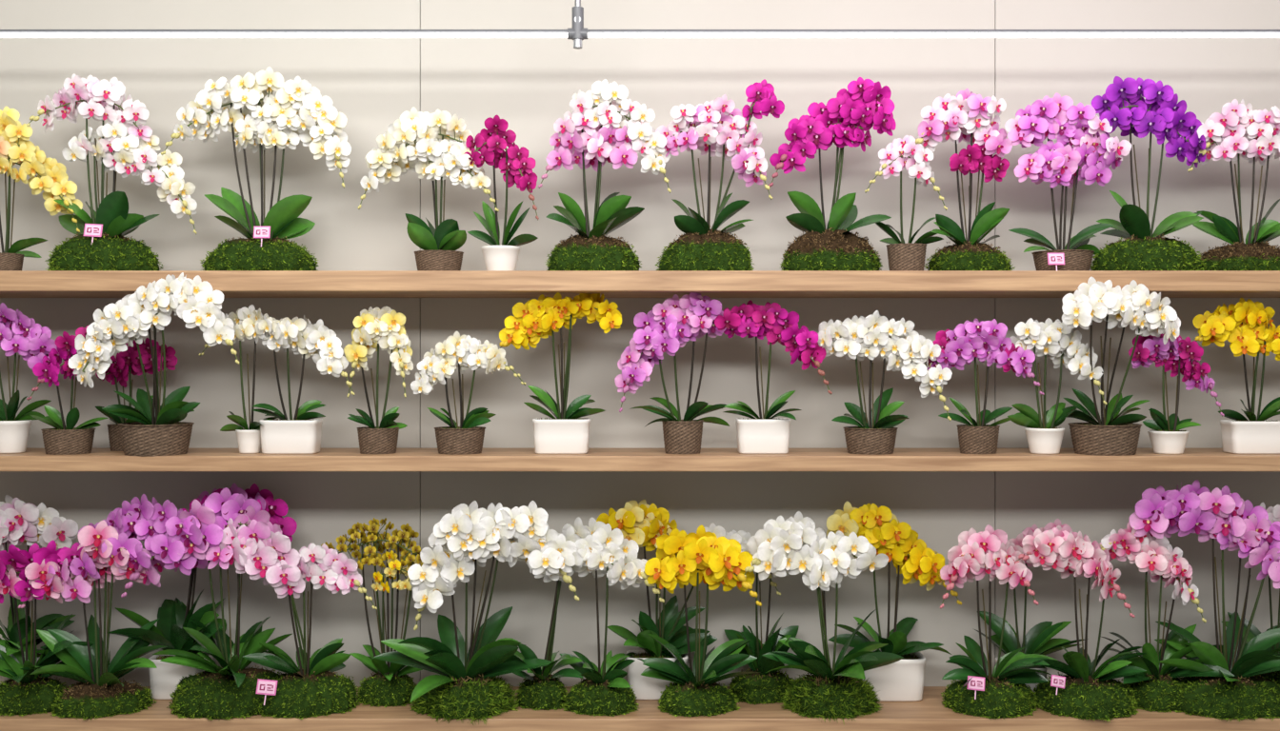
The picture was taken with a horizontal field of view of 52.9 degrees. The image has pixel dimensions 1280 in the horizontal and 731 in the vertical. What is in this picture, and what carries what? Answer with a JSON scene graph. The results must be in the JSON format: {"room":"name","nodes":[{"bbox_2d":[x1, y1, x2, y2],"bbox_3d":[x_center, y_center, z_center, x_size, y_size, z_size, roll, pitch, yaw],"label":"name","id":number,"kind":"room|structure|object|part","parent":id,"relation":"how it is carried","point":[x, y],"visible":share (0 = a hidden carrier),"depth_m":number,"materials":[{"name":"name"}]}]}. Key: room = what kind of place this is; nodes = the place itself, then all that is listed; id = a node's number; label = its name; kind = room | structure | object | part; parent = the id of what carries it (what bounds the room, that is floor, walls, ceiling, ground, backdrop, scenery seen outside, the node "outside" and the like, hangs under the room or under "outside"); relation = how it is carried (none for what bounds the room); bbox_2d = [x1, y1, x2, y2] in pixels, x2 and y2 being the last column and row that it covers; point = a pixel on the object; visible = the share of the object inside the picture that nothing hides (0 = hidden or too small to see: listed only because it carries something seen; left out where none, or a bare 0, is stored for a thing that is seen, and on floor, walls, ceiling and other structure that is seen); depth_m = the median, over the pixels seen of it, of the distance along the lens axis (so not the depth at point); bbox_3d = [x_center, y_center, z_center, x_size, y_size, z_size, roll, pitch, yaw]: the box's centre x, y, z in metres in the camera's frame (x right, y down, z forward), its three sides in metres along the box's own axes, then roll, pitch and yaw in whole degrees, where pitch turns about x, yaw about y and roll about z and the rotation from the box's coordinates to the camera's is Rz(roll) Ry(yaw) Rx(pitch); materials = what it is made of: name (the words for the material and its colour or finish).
{"room":"flower shop","nodes":[
{"label":"flower shop","id":0,"kind":"room"},
{"bbox_2d":[0,0,1279,686],"bbox_3d":[0.260,-0.150,5.000,11.100,3.500,0.080,0,0,0],"label":"wall","id":1,"kind":"structure","parent":0,"point":[530,84],"depth_m":4.96,"materials":[{"name":"grey"}]},
{"bbox_2d":[0,270,1279,298],"bbox_3d":[0.000,-0.296,4.730,6.400,0.072,0.460,0,0,0],"label":"wooden shelf","id":2,"kind":"object","parent":1,"relation":"attached to","point":[13,284],"visible":1,"depth_m":4.50,"materials":[{"name":"brown wood"}]},
{"bbox_2d":[0,106,82,270],"bbox_3d":[-2.232,-0.642,4.674,0.455,0.618,0.236,0,0,0],"label":"orchid","id":3,"kind":"object","parent":2,"relation":"on","point":[51,178],"visible":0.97,"depth_m":4.63,"materials":[{"name":"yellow plant"}]},
{"bbox_2d":[22,73,197,270],"bbox_3d":[-1.903,-0.688,4.626,0.560,0.732,0.373,0,0,32],"label":"orchid","id":4,"kind":"object","parent":2,"relation":"on","point":[122,153],"visible":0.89,"depth_m":4.62,"materials":[{"name":"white plant"}]},
{"bbox_2d":[83,223,102,242],"bbox_3d":[-1.939,-0.464,4.559,0.064,0.079,0.015,0,0,-2],"label":"price tag","id":5,"kind":"object","parent":4,"relation":"attached to","point":[92,230],"visible":1,"depth_m":4.56,"materials":[{"name":"pink"}]},
{"bbox_2d":[160,66,351,270],"bbox_3d":[-1.394,-0.695,4.661,0.647,0.746,0.357,0,0,-19],"label":"orchid","id":6,"kind":"object","parent":2,"relation":"on","point":[289,108],"visible":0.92,"depth_m":4.60,"materials":[{"name":"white plant"}]},
{"bbox_2d":[253,226,270,246],"bbox_3d":[-1.338,-0.457,4.549,0.059,0.074,0.014,0,0,0],"label":"price tag","id":7,"kind":"object","parent":6,"relation":"on","point":[261,232],"visible":1,"depth_m":4.55,"materials":[{"name":"pink"}]},
{"bbox_2d":[357,106,499,270],"bbox_3d":[-0.768,-0.632,4.643,0.492,0.598,0.217,0,0,-13],"label":"orchid","id":8,"kind":"object","parent":2,"relation":"on","point":[440,150],"visible":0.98,"depth_m":4.61,"materials":[{"name":"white plant"}]},
{"bbox_2d":[463,114,539,270],"bbox_3d":[-0.496,-0.609,4.601,0.277,0.550,0.176,0,0,0],"label":"orchid","id":9,"kind":"object","parent":2,"relation":"on","point":[491,142],"visible":0.98,"depth_m":4.59,"materials":[{"name":"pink plant"}]},
{"bbox_2d":[538,79,671,270],"bbox_3d":[-0.127,-0.675,4.669,0.476,0.706,0.308,0,0,0],"label":"orchid","id":10,"kind":"object","parent":2,"relation":"on","point":[597,131],"visible":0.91,"depth_m":4.60,"materials":[{"name":"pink plant"}]},
{"bbox_2d":[654,79,784,270],"bbox_3d":[0.269,-0.681,4.672,0.418,0.717,0.320,0,0,-21],"label":"orchid","id":11,"kind":"object","parent":2,"relation":"on","point":[716,125],"visible":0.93,"depth_m":4.60,"materials":[{"name":"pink plant"}]},
{"bbox_2d":[768,77,896,270],"bbox_3d":[0.696,-0.680,4.675,0.465,0.717,0.324,0,0,0],"label":"orchid","id":12,"kind":"object","parent":2,"relation":"on","point":[845,118],"visible":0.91,"depth_m":4.61,"materials":[{"name":"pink plant"}]},
{"bbox_2d":[864,135,947,270],"bbox_3d":[0.960,-0.582,4.591,0.268,0.498,0.197,0,0,25],"label":"orchid","id":13,"kind":"object","parent":2,"relation":"on","point":[900,154],"visible":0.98,"depth_m":4.58,"materials":[{"name":"petal"},{"name":"leaf"},{"name":"wicker"}]},
{"bbox_2d":[915,88,1015,270],"bbox_3d":[1.157,-0.664,4.667,0.410,0.683,0.280,0,0,0],"label":"orchid","id":14,"kind":"object","parent":2,"relation":"on","point":[949,116],"visible":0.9,"depth_m":4.61,"materials":[{"name":"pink plant"}]},
{"bbox_2d":[1047,253,1064,270],"bbox_3d":[1.473,-0.362,4.549,0.059,0.074,0.014,0,0,0],"label":"price tag","id":15,"kind":"object","parent":2,"relation":"on","point":[1055,259],"visible":1,"depth_m":4.55,"materials":[{"name":"pink"}]},
{"bbox_2d":[1004,92,1131,270],"bbox_3d":[1.540,-0.658,4.686,0.443,0.650,0.250,0,0,0],"label":"orchid","id":16,"kind":"object","parent":2,"relation":"on","point":[1055,117],"visible":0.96,"depth_m":4.61,"materials":[{"name":"petal"},{"name":"leaf"},{"name":"wicker"}]},
{"bbox_2d":[1090,76,1206,270],"bbox_3d":[1.849,-0.683,4.670,0.424,0.722,0.340,0,0,0],"label":"orchid","id":17,"kind":"object","parent":2,"relation":"on","point":[1123,105],"visible":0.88,"depth_m":4.60,"materials":[{"name":"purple plant"}]},
{"bbox_2d":[1187,99,1279,270],"bbox_3d":[2.264,-0.644,4.675,0.590,0.644,0.328,0,0,0],"label":"orchid","id":18,"kind":"object","parent":2,"relation":"on","point":[1254,135],"visible":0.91,"depth_m":4.61,"materials":[{"name":"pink plant"}]},
{"bbox_2d":[0,447,1279,471],"bbox_3d":[0.000,0.344,4.730,6.400,0.054,0.460,0,0,0],"label":"wooden shelf","id":19,"kind":"object","parent":1,"relation":"attached to","point":[34,459],"visible":1,"depth_m":4.50,"materials":[{"name":"brown wood"}]},
{"bbox_2d":[0,302,58,453],"bbox_3d":[-2.278,0.046,4.661,0.378,0.540,0.190,0,0,0],"label":"orchid","id":20,"kind":"object","parent":19,"relation":"on","point":[31,341],"visible":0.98,"depth_m":4.62,"materials":[{"name":"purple plant"}]},
{"bbox_2d":[26,325,108,455],"bbox_3d":[-2.059,0.086,4.640,0.273,0.461,0.189,0,0,0],"label":"orchid","id":21,"kind":"object","parent":19,"relation":"on","point":[60,440],"visible":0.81,"depth_m":4.59,"materials":[{"name":"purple plant"}]},
{"bbox_2d":[95,338,177,451],"bbox_3d":[-1.870,0.107,4.821,0.315,0.420,0.208,0,0,0],"label":"orchid","id":22,"kind":"object","parent":19,"relation":"on","point":[122,360],"visible":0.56,"depth_m":4.76,"materials":[{"name":"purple plant"}]},
{"bbox_2d":[68,272,239,456],"bbox_3d":[-1.689,-0.004,4.564,0.618,0.642,0.328,0,0,0],"label":"orchid","id":23,"kind":"object","parent":19,"relation":"on","point":[159,431],"visible":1,"depth_m":4.47,"materials":[{"name":"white plant"}]},
{"bbox_2d":[198,304,278,453],"bbox_3d":[-1.430,0.048,4.634,0.292,0.536,0.152,0,0,0],"label":"orchid","id":24,"kind":"object","parent":19,"relation":"on","point":[246,320],"visible":0.81,"depth_m":4.62,"materials":[{"name":"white plant"}]},
{"bbox_2d":[252,315,354,454],"bbox_3d":[-1.201,0.066,4.632,0.372,0.500,0.165,0,0,0],"label":"orchid","id":25,"kind":"object","parent":19,"relation":"on","point":[301,434],"visible":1,"depth_m":4.59,"materials":[{"name":"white plant"}]},
{"bbox_2d":[343,306,413,454],"bbox_3d":[-0.942,0.051,4.637,0.248,0.531,0.181,0,0,-5],"label":"orchid","id":26,"kind":"object","parent":19,"relation":"on","point":[384,328],"visible":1,"depth_m":4.60,"materials":[{"name":"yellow plant"}]},
{"bbox_2d":[410,331,526,455],"bbox_3d":[-0.604,0.097,4.643,0.411,0.441,0.192,0,0,7],"label":"orchid","id":27,"kind":"object","parent":19,"relation":"on","point":[463,352],"visible":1,"depth_m":4.60,"materials":[{"name":"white plant"}]},
{"bbox_2d":[499,292,621,454],"bbox_3d":[-0.308,0.020,4.625,0.462,0.593,0.218,0,0,-14],"label":"orchid","id":28,"kind":"object","parent":19,"relation":"on","point":[568,432],"visible":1,"depth_m":4.59,"materials":[{"name":"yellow plant"}]},
{"bbox_2d":[614,292,730,454],"bbox_3d":[0.120,0.025,4.649,0.424,0.584,0.229,0,0,0],"label":"orchid","id":29,"kind":"object","parent":19,"relation":"on","point":[668,328],"visible":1,"depth_m":4.59,"materials":[{"name":"petal"},{"name":"leaf"},{"name":"brown wicker"}]},
{"bbox_2d":[714,300,832,454],"bbox_3d":[0.474,0.040,4.625,0.419,0.553,0.169,0,0,0],"label":"orchid","id":30,"kind":"object","parent":19,"relation":"on","point":[765,435],"visible":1,"depth_m":4.60,"materials":[{"name":"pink plant"}]},
{"bbox_2d":[818,310,952,455],"bbox_3d":[0.878,0.060,4.630,0.478,0.514,0.221,0,0,10],"label":"orchid","id":31,"kind":"object","parent":19,"relation":"on","point":[896,343],"visible":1,"depth_m":4.59,"materials":[{"name":"petal"},{"name":"leaf"},{"name":"wicker"}]},
{"bbox_2d":[927,319,1044,454],"bbox_3d":[1.226,0.073,4.630,0.397,0.488,0.195,0,0,-13],"label":"orchid","id":32,"kind":"object","parent":19,"relation":"on","point":[970,341],"visible":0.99,"depth_m":4.59,"materials":[{"name":"petal"},{"name":"leaf"},{"name":"wicker"}]},
{"bbox_2d":[1007,318,1107,454],"bbox_3d":[1.487,0.073,4.623,0.337,0.485,0.166,0,0,0],"label":"orchid","id":33,"kind":"object","parent":19,"relation":"on","point":[1048,339],"visible":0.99,"depth_m":4.59,"materials":[{"name":"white plant"}]},
{"bbox_2d":[1061,277,1180,456],"bbox_3d":[1.681,-0.003,4.578,0.426,0.640,0.337,0,0,0],"label":"orchid","id":34,"kind":"object","parent":19,"relation":"on","point":[1113,434],"visible":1,"depth_m":4.50,"materials":[{"name":"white plant"}]},
{"bbox_2d":[1128,333,1224,454],"bbox_3d":[1.909,0.091,4.616,0.325,0.449,0.165,0,0,0],"label":"orchid","id":35,"kind":"object","parent":19,"relation":"on","point":[1179,356],"visible":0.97,"depth_m":4.59,"materials":[{"name":"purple plant"}]},
{"bbox_2d":[1192,298,1279,454],"bbox_3d":[2.175,0.036,4.633,0.464,0.560,0.163,0,0,0],"label":"orchid","id":36,"kind":"object","parent":19,"relation":"on","point":[1241,324],"visible":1,"depth_m":4.60,"materials":[{"name":"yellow plant"}]},
{"bbox_2d":[0,686,1279,730],"bbox_3d":[0.000,1.272,4.730,6.400,0.070,0.460,0,0,0],"label":"wooden shelf","id":37,"kind":"object","parent":1,"relation":"attached to","point":[928,714],"visible":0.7,"depth_m":4.50,"materials":[{"name":"brown wood"}]},
{"bbox_2d":[0,495,78,683],"bbox_3d":[-2.316,0.859,4.740,0.452,0.753,0.400,0,0,0],"label":"orchid","id":38,"kind":"object","parent":37,"relation":"on","point":[21,523],"visible":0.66,"depth_m":4.75,"materials":[{"name":"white plant"}]},
{"bbox_2d":[0,540,93,717],"bbox_3d":[-2.201,0.937,4.690,0.468,0.622,0.431,0,0,32],"label":"orchid","id":39,"kind":"object","parent":37,"relation":"on","point":[24,693],"visible":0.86,"depth_m":4.59,"materials":[{"name":"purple plant"}]},
{"bbox_2d":[18,494,181,721],"bbox_3d":[-1.931,0.857,4.629,0.550,0.784,0.449,0,0,39],"label":"orchid","id":40,"kind":"object","parent":37,"relation":"on","point":[108,546],"visible":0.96,"depth_m":4.60,"materials":[{"name":"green plant"}]},
{"bbox_2d":[107,483,297,699],"bbox_3d":[-1.606,0.837,4.762,0.658,0.799,0.356,0,0,0],"label":"orchid","id":41,"kind":"object","parent":37,"relation":"on","point":[169,631],"visible":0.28,"depth_m":4.77,"materials":[{"name":"green plant"}]},
{"bbox_2d":[120,487,292,720],"bbox_3d":[-1.527,0.845,4.652,0.553,0.807,0.440,0,0,24],"label":"orchid","id":42,"kind":"object","parent":37,"relation":"on","point":[228,691],"visible":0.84,"depth_m":4.58,"materials":[{"name":"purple plant"}]},
{"bbox_2d":[205,514,377,720],"bbox_3d":[-1.266,0.891,4.641,0.571,0.716,0.364,0,0,-21],"label":"orchid","id":43,"kind":"object","parent":37,"relation":"on","point":[259,550],"visible":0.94,"depth_m":4.57,"materials":[{"name":"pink plant"}]},
{"bbox_2d":[255,679,277,705],"bbox_3d":[-1.307,1.143,4.498,0.073,0.089,0.016,0,0,-3],"label":"price tag","id":44,"kind":"object","parent":43,"relation":"attached to","point":[265,688],"visible":1,"depth_m":4.50,"materials":[{"name":"pink plastic"}]},
{"bbox_2d":[315,518,423,707],"bbox_3d":[-0.965,0.909,4.752,0.508,0.679,0.259,0,0,22],"label":"orchid","id":45,"kind":"object","parent":37,"relation":"on","point":[390,687],"visible":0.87,"depth_m":4.72,"materials":[{"name":"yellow plant"}]},
{"bbox_2d":[373,500,579,725],"bbox_3d":[-0.591,0.874,4.628,0.639,0.781,0.502,0,0,-33],"label":"orchid","id":46,"kind":"object","parent":37,"relation":"on","point":[467,686],"visible":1,"depth_m":4.56,"materials":[{"name":"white plant"}]},
{"bbox_2d":[512,517,664,711],"bbox_3d":[-0.229,0.899,4.719,0.581,0.698,0.339,0,0,-12],"label":"orchid","id":47,"kind":"object","parent":37,"relation":"on","point":[544,690],"visible":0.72,"depth_m":4.64,"materials":[{"name":"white plant"}]},
{"bbox_2d":[560,538,639,717],"bbox_3d":[-0.148,0.934,4.626,0.293,0.629,0.345,0,0,0],"label":"orchid","id":48,"kind":"object","parent":37,"relation":"on","point":[604,690],"visible":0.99,"depth_m":4.59,"materials":[{"name":"green plant"}]},
{"bbox_2d":[596,500,780,699],"bbox_3d":[0.179,0.870,4.800,0.681,0.733,0.280,0,0,0],"label":"orchid","id":49,"kind":"object","parent":37,"relation":"on","point":[642,523],"visible":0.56,"depth_m":4.76,"materials":[{"name":"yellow plant"}]},
{"bbox_2d":[637,524,761,718],"bbox_3d":[0.209,0.910,4.634,0.445,0.676,0.486,0,0,0],"label":"orchid","id":50,"kind":"object","parent":37,"relation":"on","point":[682,558],"visible":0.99,"depth_m":4.60,"materials":[{"name":"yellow plant"}]},
{"bbox_2d":[724,540,799,705],"bbox_3d":[0.435,0.939,4.795,0.309,0.617,0.330,0,0,23],"label":"orchid","id":51,"kind":"object","parent":37,"relation":"on","point":[762,688],"visible":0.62,"depth_m":4.75,"materials":[{"name":"green plant"}]},
{"bbox_2d":[743,511,903,724],"bbox_3d":[0.643,0.900,4.594,0.589,0.740,0.467,0,0,0],"label":"orchid","id":52,"kind":"object","parent":37,"relation":"on","point":[791,546],"visible":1,"depth_m":4.57,"materials":[{"name":"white plant"}]},
{"bbox_2d":[826,501,961,701],"bbox_3d":[0.938,0.871,4.783,0.495,0.731,0.314,0,0,0],"label":"orchid","id":53,"kind":"object","parent":37,"relation":"on","point":[902,680],"visible":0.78,"depth_m":4.73,"materials":[{"name":"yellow plant"}]},
{"bbox_2d":[940,524,1050,720],"bbox_3d":[1.265,0.912,4.643,0.390,0.672,0.390,0,0,0],"label":"orchid","id":54,"kind":"object","parent":37,"relation":"on","point":[1006,694],"visible":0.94,"depth_m":4.59,"materials":[{"name":"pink plant"}]},
{"bbox_2d":[966,676,985,699],"bbox_3d":[1.177,1.128,4.499,0.067,0.081,0.015,0,0,-4],"label":"price tag","id":55,"kind":"object","parent":54,"relation":"attached to","point":[975,684],"visible":1,"depth_m":4.50,"materials":[{"name":"pink plastic"}]},
{"bbox_2d":[972,519,1084,692],"bbox_3d":[1.461,0.906,4.830,0.374,0.660,0.221,0,0,0],"label":"orchid","id":56,"kind":"object","parent":37,"relation":"on","point":[1038,640],"visible":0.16,"depth_m":4.82,"materials":[{"name":"petal"},{"name":"leaf"},{"name":"moss"}]},
{"bbox_2d":[1013,525,1146,722],"bbox_3d":[1.571,0.911,4.633,0.548,0.675,0.355,0,0,-20],"label":"orchid","id":57,"kind":"object","parent":37,"relation":"on","point":[1088,693],"visible":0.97,"depth_m":4.58,"materials":[{"name":"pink plant"}]},
{"bbox_2d":[1050,675,1065,695],"bbox_3d":[1.470,1.123,4.519,0.059,0.071,0.012,0,0,-6],"label":"price tag","id":58,"kind":"object","parent":57,"relation":"attached to","point":[1057,682],"visible":1,"depth_m":4.52,"materials":[{"name":"pink plastic"}]},
{"bbox_2d":[1099,521,1234,713],"bbox_3d":[1.846,0.904,4.736,0.533,0.688,0.374,0,0,0],"label":"orchid","id":59,"kind":"object","parent":37,"relation":"on","point":[1156,689],"visible":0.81,"depth_m":4.63,"materials":[{"name":"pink plant"}]},
{"bbox_2d":[1129,480,1279,721],"bbox_3d":[2.141,0.828,4.624,0.605,0.838,0.536,0,0,43],"label":"orchid","id":60,"kind":"object","parent":37,"relation":"on","point":[1223,516],"visible":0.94,"depth_m":4.58,"materials":[{"name":"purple plant"}]},
{"bbox_2d":[1213,502,1279,684],"bbox_3d":[2.350,0.877,4.759,0.470,0.741,0.381,0,0,3],"label":"orchid","id":61,"kind":"object","parent":37,"relation":"on","point":[1273,513],"visible":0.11,"depth_m":4.79,"materials":[{"name":"green plant"}]},
{"bbox_3d":[0.000,-1.925,1.200,11.000,0.050,7.600,0,0,0],"label":"ceiling","id":62,"kind":"structure","parent":0,"visible":0},
{"bbox_2d":[0,0,1279,49],"bbox_3d":[0.000,-1.506,4.505,7.200,0.788,0.051,0,0,0],"label":"tube light","id":63,"kind":"object","parent":62,"relation":"hanging from","point":[4,33],"depth_m":4.51,"materials":[{"name":"glowing white diffuser"},{"name":"metal"}]},
{"bbox_3d":[-0.218,-1.506,4.505,0.070,0.788,0.051,0,0,0],"label":"hanging light bracket","id":64,"kind":"part","parent":63,"relation":"part of","materials":[{"name":"grey metal"}]}
]}

